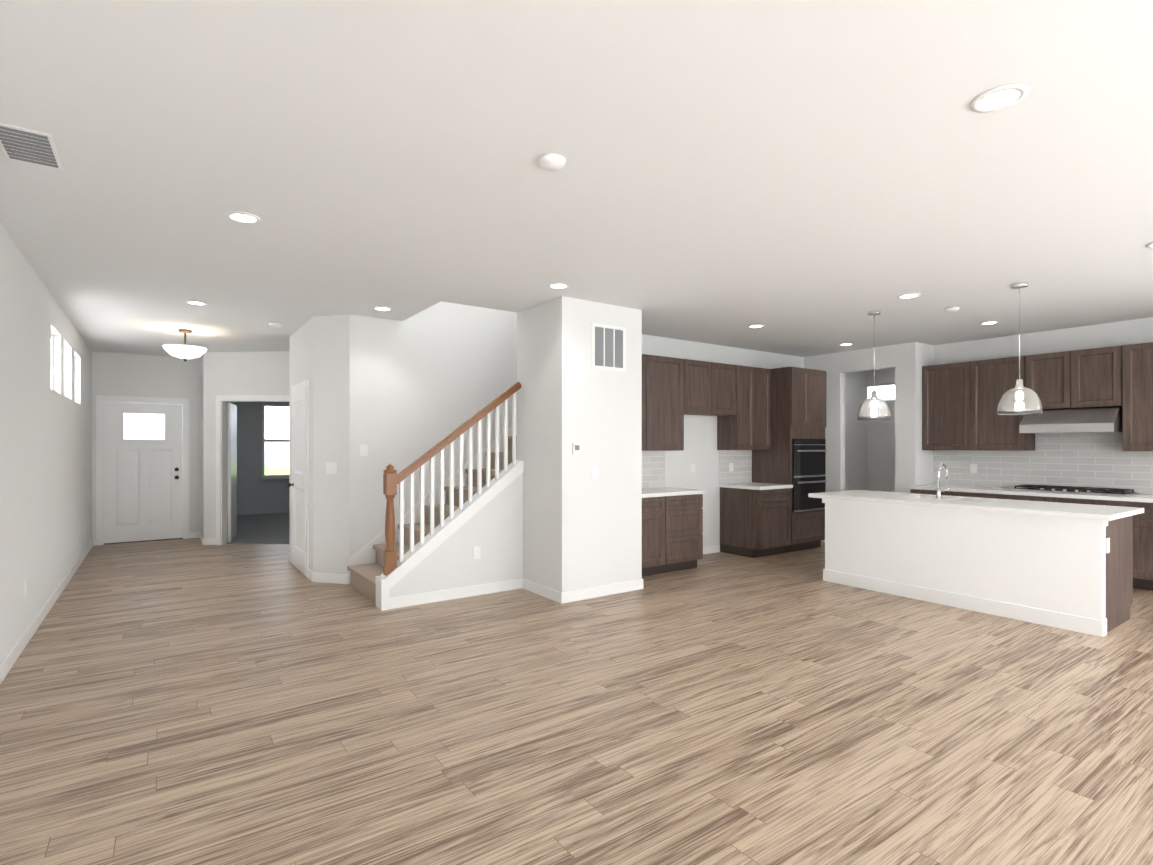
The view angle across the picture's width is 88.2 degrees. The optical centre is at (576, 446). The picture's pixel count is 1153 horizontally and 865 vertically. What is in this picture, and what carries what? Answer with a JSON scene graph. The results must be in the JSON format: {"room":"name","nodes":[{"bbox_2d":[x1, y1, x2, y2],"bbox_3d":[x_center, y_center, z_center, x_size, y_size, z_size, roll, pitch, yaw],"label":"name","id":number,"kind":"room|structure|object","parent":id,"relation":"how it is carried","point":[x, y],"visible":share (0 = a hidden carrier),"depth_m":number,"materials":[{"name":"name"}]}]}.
{"room":"open-plan living room","nodes":[
{"label":"open-plan living room","id":0,"kind":"room"},
{"bbox_2d":[204,351,289,537],"bbox_3d":[-3.679,0.029,8.429,3.250,2.740,0.120,0,0,3],"label":"wall","id":1,"kind":"structure","parent":0,"point":[249,373],"depth_m":8.44,"materials":[{"name":"white paint"}]},
{"bbox_2d":[228,403,236,541],"bbox_3d":[-5.177,0.377,8.943,0.040,2.020,0.760,0,0,-24],"label":"door","id":2,"kind":"structure","parent":1,"relation":"in","point":[232,471],"depth_m":8.79,"materials":[{"name":"white wood"}]},
{"bbox_2d":[216,395,289,544],"bbox_3d":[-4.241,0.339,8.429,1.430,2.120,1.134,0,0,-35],"label":"door frame","id":3,"kind":"structure","parent":1,"relation":"attached to","point":[221,468],"depth_m":8.44,"materials":[{"name":"white wood"}]},
{"bbox_2d":[389,473,522,597],"bbox_3d":[-1.122,0.782,5.538,1.360,1.235,0.120,0,0,-35],"label":"wall","id":4,"kind":"structure","parent":0,"point":[493,528],"depth_m":5.62,"materials":[{"name":"white paint"}]},
{"bbox_2d":[372,458,523,610],"bbox_3d":[-1.121,0.770,5.540,1.439,1.260,0.168,0,0,-35],"label":"baseboard","id":5,"kind":"structure","parent":4,"relation":"attached to","point":[384,583],"depth_m":5.51,"materials":[{"name":"white wood"}]},
{"bbox_2d":[473,546,479,558],"bbox_3d":[-0.938,1.000,5.591,0.075,0.115,0.006,0,0,-35],"label":"outlet","id":6,"kind":"object","parent":4,"relation":"attached to","point":[476,550],"depth_m":5.59,"materials":[{"name":"white plastic"}]},
{"bbox_2d":[524,579,555,600],"bbox_3d":[-0.317,0.782,5.590,0.043,1.235,0.660,0,0,-35],"label":"baseboard","id":7,"kind":"structure","parent":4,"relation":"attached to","point":[549,593],"depth_m":5.58,"materials":[{"name":"white wood"}]},
{"bbox_2d":[0,538,1152,864],"bbox_3d":[0.414,1.459,7.336,11.260,0.120,16.600,0,0,-35],"label":"floor","id":8,"kind":"structure","parent":0,"point":[180,702],"depth_m":2.98,"materials":[{"name":"brown wood"}]},
{"bbox_2d":[227,512,289,543],"bbox_3d":[-4.260,1.392,10.276,3.540,0.012,5.660,0,0,-35],"label":"carpet floor","id":9,"kind":"structure","parent":8,"relation":"on","point":[271,528],"depth_m":9.91,"materials":[{"name":"grey carpet"}]},
{"bbox_2d":[347,436,516,602],"bbox_3d":[-1.168,0.640,6.202,2.103,1.520,1.008,0,0,-35],"label":"stair steps","id":10,"kind":"structure","parent":8,"relation":"on","point":[363,578],"depth_m":6.10,"materials":[{"name":"beige carpet"}]},
{"bbox_2d":[642,482,792,576],"bbox_3d":[1.456,0.950,7.170,2.840,0.900,0.661,0,0,-35],"label":"base cabinet","id":11,"kind":"object","parent":8,"relation":"on","point":[755,520],"visible":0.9,"depth_m":7.21,"materials":[{"name":"brown wood"}]},
{"bbox_2d":[752,367,825,552],"bbox_3d":[2.939,0.179,8.223,0.790,2.440,0.638,0,0,-35],"label":"tall cabinet","id":12,"kind":"object","parent":8,"relation":"on","point":[798,403],"visible":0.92,"depth_m":7.93,"materials":[{"name":"brown wood"}]},
{"bbox_2d":[792,439,826,511],"bbox_3d":[3.135,0.379,7.944,0.710,0.960,0.082,0,0,-35],"label":"double wall oven","id":13,"kind":"object","parent":12,"relation":"in","point":[808,465],"visible":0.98,"depth_m":7.92,"materials":[{"name":"black glass"}]},
{"bbox_2d":[822,498,1136,636],"bbox_3d":[3.569,0.970,5.530,0.872,0.860,2.260,0,0,-35],"label":"kitchen island","id":14,"kind":"object","parent":8,"relation":"on","point":[1053,564],"depth_m":4.96,"materials":[{"name":"white"}]},
{"bbox_2d":[840,490,1143,517],"bbox_3d":[3.719,0.520,5.696,0.490,0.040,2.440,0,0,-35],"label":"island countertop","id":15,"kind":"structure","parent":14,"relation":"on","point":[1131,510],"depth_m":5.39,"materials":[{"name":"white stone"}]},
{"bbox_2d":[935,464,949,498],"bbox_3d":[3.496,0.331,5.615,0.208,0.334,0.130,0,0,-35],"label":"faucet","id":16,"kind":"object","parent":15,"relation":"on","point":[938,494],"visible":0.98,"depth_m":5.59,"materials":[{"name":"silver metal"}]},
{"bbox_2d":[960,498,967,501],"bbox_3d":[3.623,0.639,5.720,0.380,0.222,0.790,0,0,-35],"label":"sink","id":17,"kind":"object","parent":15,"relation":"in","point":[961,499],"depth_m":5.79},
{"bbox_2d":[909,484,1152,590],"bbox_3d":[6.185,0.950,5.273,0.653,0.900,5.956,0,0,-35],"label":"base cabinet","id":18,"kind":"object","parent":8,"relation":"on","point":[1142,550],"visible":0.21,"depth_m":5.94,"materials":[{"name":"brown wood"}]},
{"bbox_2d":[1008,484,1138,495],"bbox_3d":[5.385,0.473,6.473,0.490,0.050,1.000,0,0,-35],"label":"gas cooktop","id":19,"kind":"object","parent":18,"relation":"in","point":[1081,490],"visible":1,"depth_m":6.36,"materials":[{"name":"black metal"}]},
{"bbox_2d":[0,223,1152,664],"bbox_3d":[0.507,-0.401,7.334,11.110,3.600,16.190,0,0,-35],"label":"wall","id":20,"kind":"structure","parent":0,"point":[398,395],"depth_m":6.52,"materials":[{"name":"white paint"}]},
{"bbox_2d":[24,579,26,596],"bbox_3d":[-3.890,1.001,4.197,0.006,0.115,0.075,0,0,-35],"label":"outlet","id":21,"kind":"object","parent":20,"relation":"attached to","point":[25,581],"depth_m":4.18,"materials":[{"name":"white plastic"}]},
{"bbox_2d":[0,539,95,684],"bbox_3d":[-3.077,1.354,3.057,0.030,0.095,13.000,0,0,-35],"label":"baseboard","id":22,"kind":"structure","parent":20,"relation":"attached to","point":[18,648],"depth_m":4.59,"materials":[{"name":"white wood"}]},
{"bbox_2d":[51,333,52,389],"bbox_3d":[-4.854,-0.785,5.426,0.040,0.570,0.660,0,0,-35],"label":"window frame","id":23,"kind":"structure","parent":20,"relation":"attached to","point":[51,333],"depth_m":5.68,"materials":[{"name":"white"}]},
{"bbox_2d":[64,347,64,395],"bbox_3d":[-5.348,-0.785,6.130,0.040,0.570,0.660,0,0,-35],"label":"window frame","id":24,"kind":"structure","parent":20,"relation":"attached to","point":[64,347],"depth_m":6.40,"materials":[{"name":"white"}]},
{"bbox_2d":[96,395,188,544],"bbox_3d":[-6.372,0.339,8.767,1.100,2.120,0.166,0,0,-35],"label":"door frame","id":25,"kind":"structure","parent":20,"relation":"attached to","point":[100,399],"depth_m":8.61,"materials":[{"name":"white wood"}]},
{"bbox_2d":[104,402,181,542],"bbox_3d":[-6.357,0.378,8.747,0.930,2.018,0.105,0,0,-35],"label":"front door","id":26,"kind":"structure","parent":20,"relation":"in","point":[142,471],"depth_m":8.74,"materials":[{"name":"white painted wood"},{"name":"glass"},{"name":"dark metal"}]},
{"bbox_2d":[196,531,207,544],"bbox_3d":[-5.498,1.352,8.732,0.060,0.095,0.927,0,0,-35],"label":"baseboard","id":27,"kind":"structure","parent":20,"relation":"attached to","point":[204,541],"depth_m":8.50,"materials":[{"name":"white wood"}]},
{"bbox_2d":[287,387,305,574],"bbox_3d":[-3.151,0.376,6.681,0.085,2.024,0.752,0,0,-35],"label":"closet door","id":28,"kind":"structure","parent":20,"relation":"in","point":[298,484],"depth_m":6.70,"materials":[{"name":"white wood"}]},
{"bbox_2d":[292,380,308,576],"bbox_3d":[-3.120,0.345,6.702,0.016,2.110,0.900,0,0,-35],"label":"door frame","id":29,"kind":"structure","parent":20,"relation":"attached to","point":[305,383],"depth_m":6.34,"materials":[{"name":"white wood"}]},
{"bbox_2d":[326,462,335,473],"bbox_3d":[-2.515,0.223,6.092,0.120,0.115,0.008,0,0,16],"label":"light switch","id":30,"kind":"object","parent":20,"relation":"attached to","point":[330,467],"depth_m":6.09,"materials":[{"name":"white plastic"}]},
{"bbox_2d":[360,445,367,455],"bbox_3d":[-2.188,0.040,6.119,0.075,0.115,0.006,0,0,-35],"label":"light switch","id":31,"kind":"object","parent":20,"relation":"attached to","point":[363,448],"depth_m":6.12,"materials":[{"name":"white plastic"}]},
{"bbox_2d":[344,422,516,583],"bbox_3d":[-1.460,0.503,6.629,2.091,1.794,0.022,0,0,-35],"label":"baseboard","id":32,"kind":"structure","parent":20,"relation":"attached to","point":[366,554],"depth_m":6.13,"materials":[{"name":"white wood"}]},
{"bbox_2d":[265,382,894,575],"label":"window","id":33,"kind":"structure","parent":20,"relation":"in","point":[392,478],"depth_m":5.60,"materials":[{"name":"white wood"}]},
{"bbox_2d":[642,451,664,487],"bbox_3d":[0.596,0.274,6.969,1.205,0.448,0.008,0,0,-35],"label":"tile backsplash","id":34,"kind":"structure","parent":20,"relation":"attached to","point":[653,462],"depth_m":7.20,"materials":[{"name":"white tile"}]},
{"bbox_2d":[654,355,689,449],"bbox_3d":[0.939,-0.495,7.010,0.722,1.090,0.328,0,0,-35],"label":"upper cabinet","id":35,"kind":"object","parent":20,"relation":"attached to","point":[671,375],"depth_m":6.94,"materials":[{"name":"brown wood"}]},
{"bbox_2d":[691,464,694,472],"bbox_3d":[1.489,0.279,7.597,0.075,0.115,0.006,0,0,-35],"label":"outlet","id":36,"kind":"object","parent":20,"relation":"attached to","point":[692,465],"depth_m":7.59,"materials":[{"name":"white plastic"}]},
{"bbox_2d":[690,360,717,414],"bbox_3d":[1.401,-0.721,7.334,0.530,0.640,0.328,0,0,-35],"label":"upper cabinet","id":37,"kind":"object","parent":20,"relation":"attached to","point":[703,374],"depth_m":7.25,"materials":[{"name":"brown wood"}]},
{"bbox_2d":[703,545,719,553],"bbox_3d":[1.495,1.352,7.597,0.980,0.095,0.013,0,0,-35],"label":"baseboard","id":38,"kind":"structure","parent":20,"relation":"attached to","point":[715,548],"depth_m":7.78,"materials":[{"name":"white wood"}]},
{"bbox_2d":[702,363,737,417],"bbox_3d":[1.733,-0.721,7.567,0.530,0.640,0.328,0,0,-35],"label":"upper cabinet","id":39,"kind":"object","parent":20,"relation":"attached to","point":[735,400],"depth_m":7.50,"materials":[{"name":"brown wood"}]},
{"bbox_2d":[729,463,732,470],"bbox_3d":[2.084,0.279,8.003,0.075,0.115,0.006,0,0,-35],"label":"outlet","id":40,"kind":"object","parent":20,"relation":"attached to","point":[730,464],"depth_m":8.00,"materials":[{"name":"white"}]},
{"bbox_2d":[719,450,751,483],"bbox_3d":[2.161,0.274,8.066,0.660,0.448,0.008,0,0,-35],"label":"tile backsplash","id":41,"kind":"structure","parent":20,"relation":"attached to","point":[741,460],"depth_m":8.06,"materials":[{"name":"white tile"}]},
{"bbox_2d":[717,365,757,449],"bbox_3d":[2.095,-0.496,7.820,0.476,1.090,0.328,0,0,-35],"label":"upper cabinet","id":42,"kind":"object","parent":20,"relation":"attached to","point":[739,431],"depth_m":7.72,"materials":[{"name":"brown wood"}]},
{"bbox_2d":[758,368,770,449],"bbox_3d":[2.356,-0.496,8.003,0.410,1.090,0.328,0,0,-35],"label":"upper cabinet","id":43,"kind":"object","parent":20,"relation":"attached to","point":[764,375],"depth_m":7.92,"materials":[{"name":"brown wood"}]},
{"bbox_2d":[867,383,894,401],"bbox_3d":[5.048,-0.882,9.863,0.030,0.300,0.620,0,0,-35],"label":"window frame","id":44,"kind":"structure","parent":20,"relation":"attached to","point":[887,383],"depth_m":9.79,"materials":[{"name":"white"}]},
{"bbox_2d":[970,464,976,472],"bbox_3d":[5.016,0.279,7.509,0.006,0.115,0.075,0,0,-35],"label":"outlet","id":45,"kind":"object","parent":20,"relation":"attached to","point":[973,467],"depth_m":7.51,"materials":[{"name":"white plastic"}]},
{"bbox_2d":[922,342,1152,450],"bbox_3d":[5.716,-0.495,6.232,0.320,1.090,3.845,0,0,-35],"label":"upper cabinet","id":46,"kind":"object","parent":20,"relation":"attached to","point":[960,401],"visible":0.96,"depth_m":6.78,"materials":[{"name":"brown wood"}]},
{"bbox_2d":[1019,407,1122,432],"bbox_3d":[5.417,-0.278,6.495,0.508,0.255,0.810,0,0,-35],"label":"range hood","id":47,"kind":"object","parent":46,"relation":"attached to","point":[1095,420],"visible":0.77,"depth_m":6.33,"materials":[{"name":"silver metal"}]},
{"bbox_2d":[934,432,1152,493],"bbox_3d":[6.450,0.045,5.476,0.008,0.909,5.924,0,0,-35],"label":"tile backsplash","id":48,"kind":"structure","parent":20,"relation":"attached to","point":[1100,460],"depth_m":6.80,"materials":[{"name":"white tile"}]},
{"bbox_2d":[1106,538,1109,552],"bbox_3d":[3.994,0.746,4.469,0.070,0.110,0.006,0,0,-35],"label":"outlet","id":49,"kind":"object","parent":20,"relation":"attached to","point":[1107,539],"depth_m":4.46,"materials":[{"name":"white plastic"}]},
{"bbox_2d":[0,0,1152,358],"bbox_3d":[0.414,-1.401,7.335,11.260,0.120,16.600,0,0,-35],"label":"ceiling","id":50,"kind":"structure","parent":0,"point":[802,178],"depth_m":2.83,"materials":[{"name":"white paint"}]},
{"bbox_2d":[0,123,62,168],"bbox_3d":[-2.442,-1.332,2.647,0.200,0.011,0.380,0,0,-35],"label":"ceiling vent","id":51,"kind":"object","parent":50,"relation":"in","point":[27,145],"visible":1,"depth_m":2.63,"materials":[{"name":"white metal"}]},
{"bbox_2d":[163,329,206,361],"bbox_3d":[-4.498,-1.154,6.835,0.430,0.368,0.430,0,0,-35],"label":"pendant light","id":52,"kind":"object","parent":50,"relation":"hanging from","point":[184,352],"visible":1,"depth_m":6.73,"materials":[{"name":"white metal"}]},
{"bbox_2d":[185,300,207,305],"bbox_3d":[-3.542,-1.335,5.539,0.182,0.008,0.182,0,0,-44],"label":"recessed light","id":53,"kind":"object","parent":50,"relation":"in","point":[192,302],"depth_m":5.52,"materials":[{"name":"white"}]},
{"bbox_2d":[225,211,260,223],"bbox_3d":[-1.945,-1.334,3.471,0.182,0.008,0.182,0,0,-44],"label":"recessed light","id":54,"kind":"object","parent":50,"relation":"in","point":[237,216],"depth_m":3.47,"materials":[{"name":"white"}]},
{"bbox_2d":[268,322,281,326],"bbox_3d":[-3.289,-1.322,6.486,0.128,0.034,0.128,0,0,43],"label":"smoke detector","id":55,"kind":"object","parent":50,"relation":"attached to","point":[272,324],"depth_m":6.44,"materials":[{"name":"white plastic"}]},
{"bbox_2d":[372,306,391,310],"bbox_3d":[-1.885,-1.335,5.772,0.182,0.008,0.182,0,0,10],"label":"recessed light","id":56,"kind":"object","parent":50,"relation":"in","point":[380,308],"depth_m":5.76,"materials":[{"name":"white plastic"}]},
{"bbox_2d":[538,153,565,171],"bbox_3d":[-0.115,-1.321,2.776,0.128,0.034,0.128,0,0,43],"label":"smoke detector","id":57,"kind":"object","parent":50,"relation":"attached to","point":[552,162],"depth_m":2.74,"materials":[{"name":"white plastic"}]},
{"bbox_2d":[548,283,569,288],"bbox_3d":[-0.149,-1.334,4.950,0.182,0.008,0.182,0,0,10],"label":"recessed light","id":58,"kind":"object","parent":50,"relation":"in","point":[553,285],"depth_m":4.94,"materials":[{"name":"white plastic"}]},
{"bbox_2d":[747,324,764,327],"bbox_3d":[1.996,-1.335,6.612,0.182,0.008,0.182,0,0,-44],"label":"recessed light","id":59,"kind":"object","parent":50,"relation":"in","point":[755,325],"depth_m":6.61,"materials":[{"name":"white"}]},
{"bbox_2d":[839,343,853,345],"bbox_3d":[3.541,-1.336,7.805,0.182,0.008,0.182,0,0,10],"label":"recessed light","id":60,"kind":"object","parent":50,"relation":"in","point":[844,344],"depth_m":7.80,"materials":[{"name":"white"}]},
{"bbox_2d":[857,311,890,419],"bbox_3d":[2.966,-0.801,5.925,0.306,1.073,0.306,0,0,-35],"label":"pendant light","id":61,"kind":"object","parent":50,"relation":"hanging from","point":[874,407],"visible":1,"depth_m":5.84,"materials":[{"name":"silver metal"}]},
{"bbox_2d":[897,293,920,298],"bbox_3d":[2.954,-1.335,5.281,0.182,0.008,0.182,0,0,-44],"label":"recessed light","id":62,"kind":"object","parent":50,"relation":"in","point":[910,295],"depth_m":5.26,"materials":[{"name":"white plastic"}]},
{"bbox_2d":[944,306,959,311],"bbox_3d":[3.633,-1.322,5.757,0.128,0.034,0.128,0,0,43],"label":"smoke detector","id":63,"kind":"object","parent":50,"relation":"attached to","point":[949,309],"depth_m":5.72,"materials":[{"name":"white plastic"}]},
{"bbox_2d":[979,321,998,324],"bbox_3d":[4.472,-1.335,6.442,0.182,0.008,0.182,0,0,-44],"label":"recessed light","id":64,"kind":"object","parent":50,"relation":"in","point":[989,322],"depth_m":6.45,"materials":[{"name":"white"}]},
{"bbox_2d":[970,84,1028,112],"bbox_3d":[1.623,-1.333,2.284,0.182,0.008,0.182,0,0,-44],"label":"recessed light","id":65,"kind":"object","parent":50,"relation":"in","point":[999,98],"depth_m":2.28,"materials":[{"name":"white"}]},
{"bbox_2d":[997,282,1042,414],"bbox_3d":[3.656,-0.801,4.906,0.306,1.073,0.306,0,0,-35],"label":"pendant light","id":66,"kind":"object","parent":50,"relation":"hanging from","point":[1019,399],"visible":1,"depth_m":4.83,"materials":[{"name":"silver metal"}]},
{"bbox_2d":[1146,242,1152,247],"bbox_3d":[3.868,-1.334,3.907,0.182,0.008,0.182,0,0,10],"label":"recessed light","id":67,"kind":"object","parent":50,"relation":"in","point":[1150,245],"depth_m":3.95,"materials":[{"name":"white plastic"}]},
{"bbox_2d":[517,296,641,591],"bbox_3d":[0.020,0.030,5.912,0.940,2.740,0.820,0,0,-35],"label":"wall","id":68,"kind":"structure","parent":0,"point":[582,529],"depth_m":5.56,"materials":[{"name":"white paint"}]},
{"bbox_2d":[572,443,580,453],"bbox_3d":[0.000,0.020,5.383,0.080,0.100,0.022,0,0,-35],"label":"thermostat","id":69,"kind":"object","parent":68,"relation":"attached to","point":[576,448],"visible":0.96,"depth_m":5.37,"materials":[{"name":"white plastic"}]},
{"bbox_2d":[591,466,597,478],"bbox_3d":[0.167,0.240,5.510,0.075,0.115,0.006,0,0,-35],"label":"light switch","id":70,"kind":"object","parent":68,"relation":"attached to","point":[594,469],"depth_m":5.51,"materials":[{"name":"white plastic"}]},
{"bbox_2d":[556,579,643,603],"bbox_3d":[0.259,1.353,5.572,0.966,0.095,0.013,0,0,-35],"label":"baseboard","id":71,"kind":"structure","parent":68,"relation":"attached to","point":[582,594],"depth_m":5.53,"materials":[{"name":"white wood"}]},
{"bbox_2d":[592,323,625,370],"bbox_3d":[0.308,-0.930,5.606,0.400,0.420,0.009,0,0,-35],"label":"air vent","id":72,"kind":"object","parent":68,"relation":"in","point":[608,347],"visible":1,"depth_m":5.59,"materials":[{"name":"white metal"}]},
{"bbox_2d":[642,354,653,450],"bbox_3d":[0.477,-0.495,6.686,0.656,1.090,0.328,0,0,-35],"label":"upper cabinet","id":73,"kind":"object","parent":68,"relation":"attached to","point":[647,360],"depth_m":6.72,"materials":[{"name":"brown wood"}]}
]}

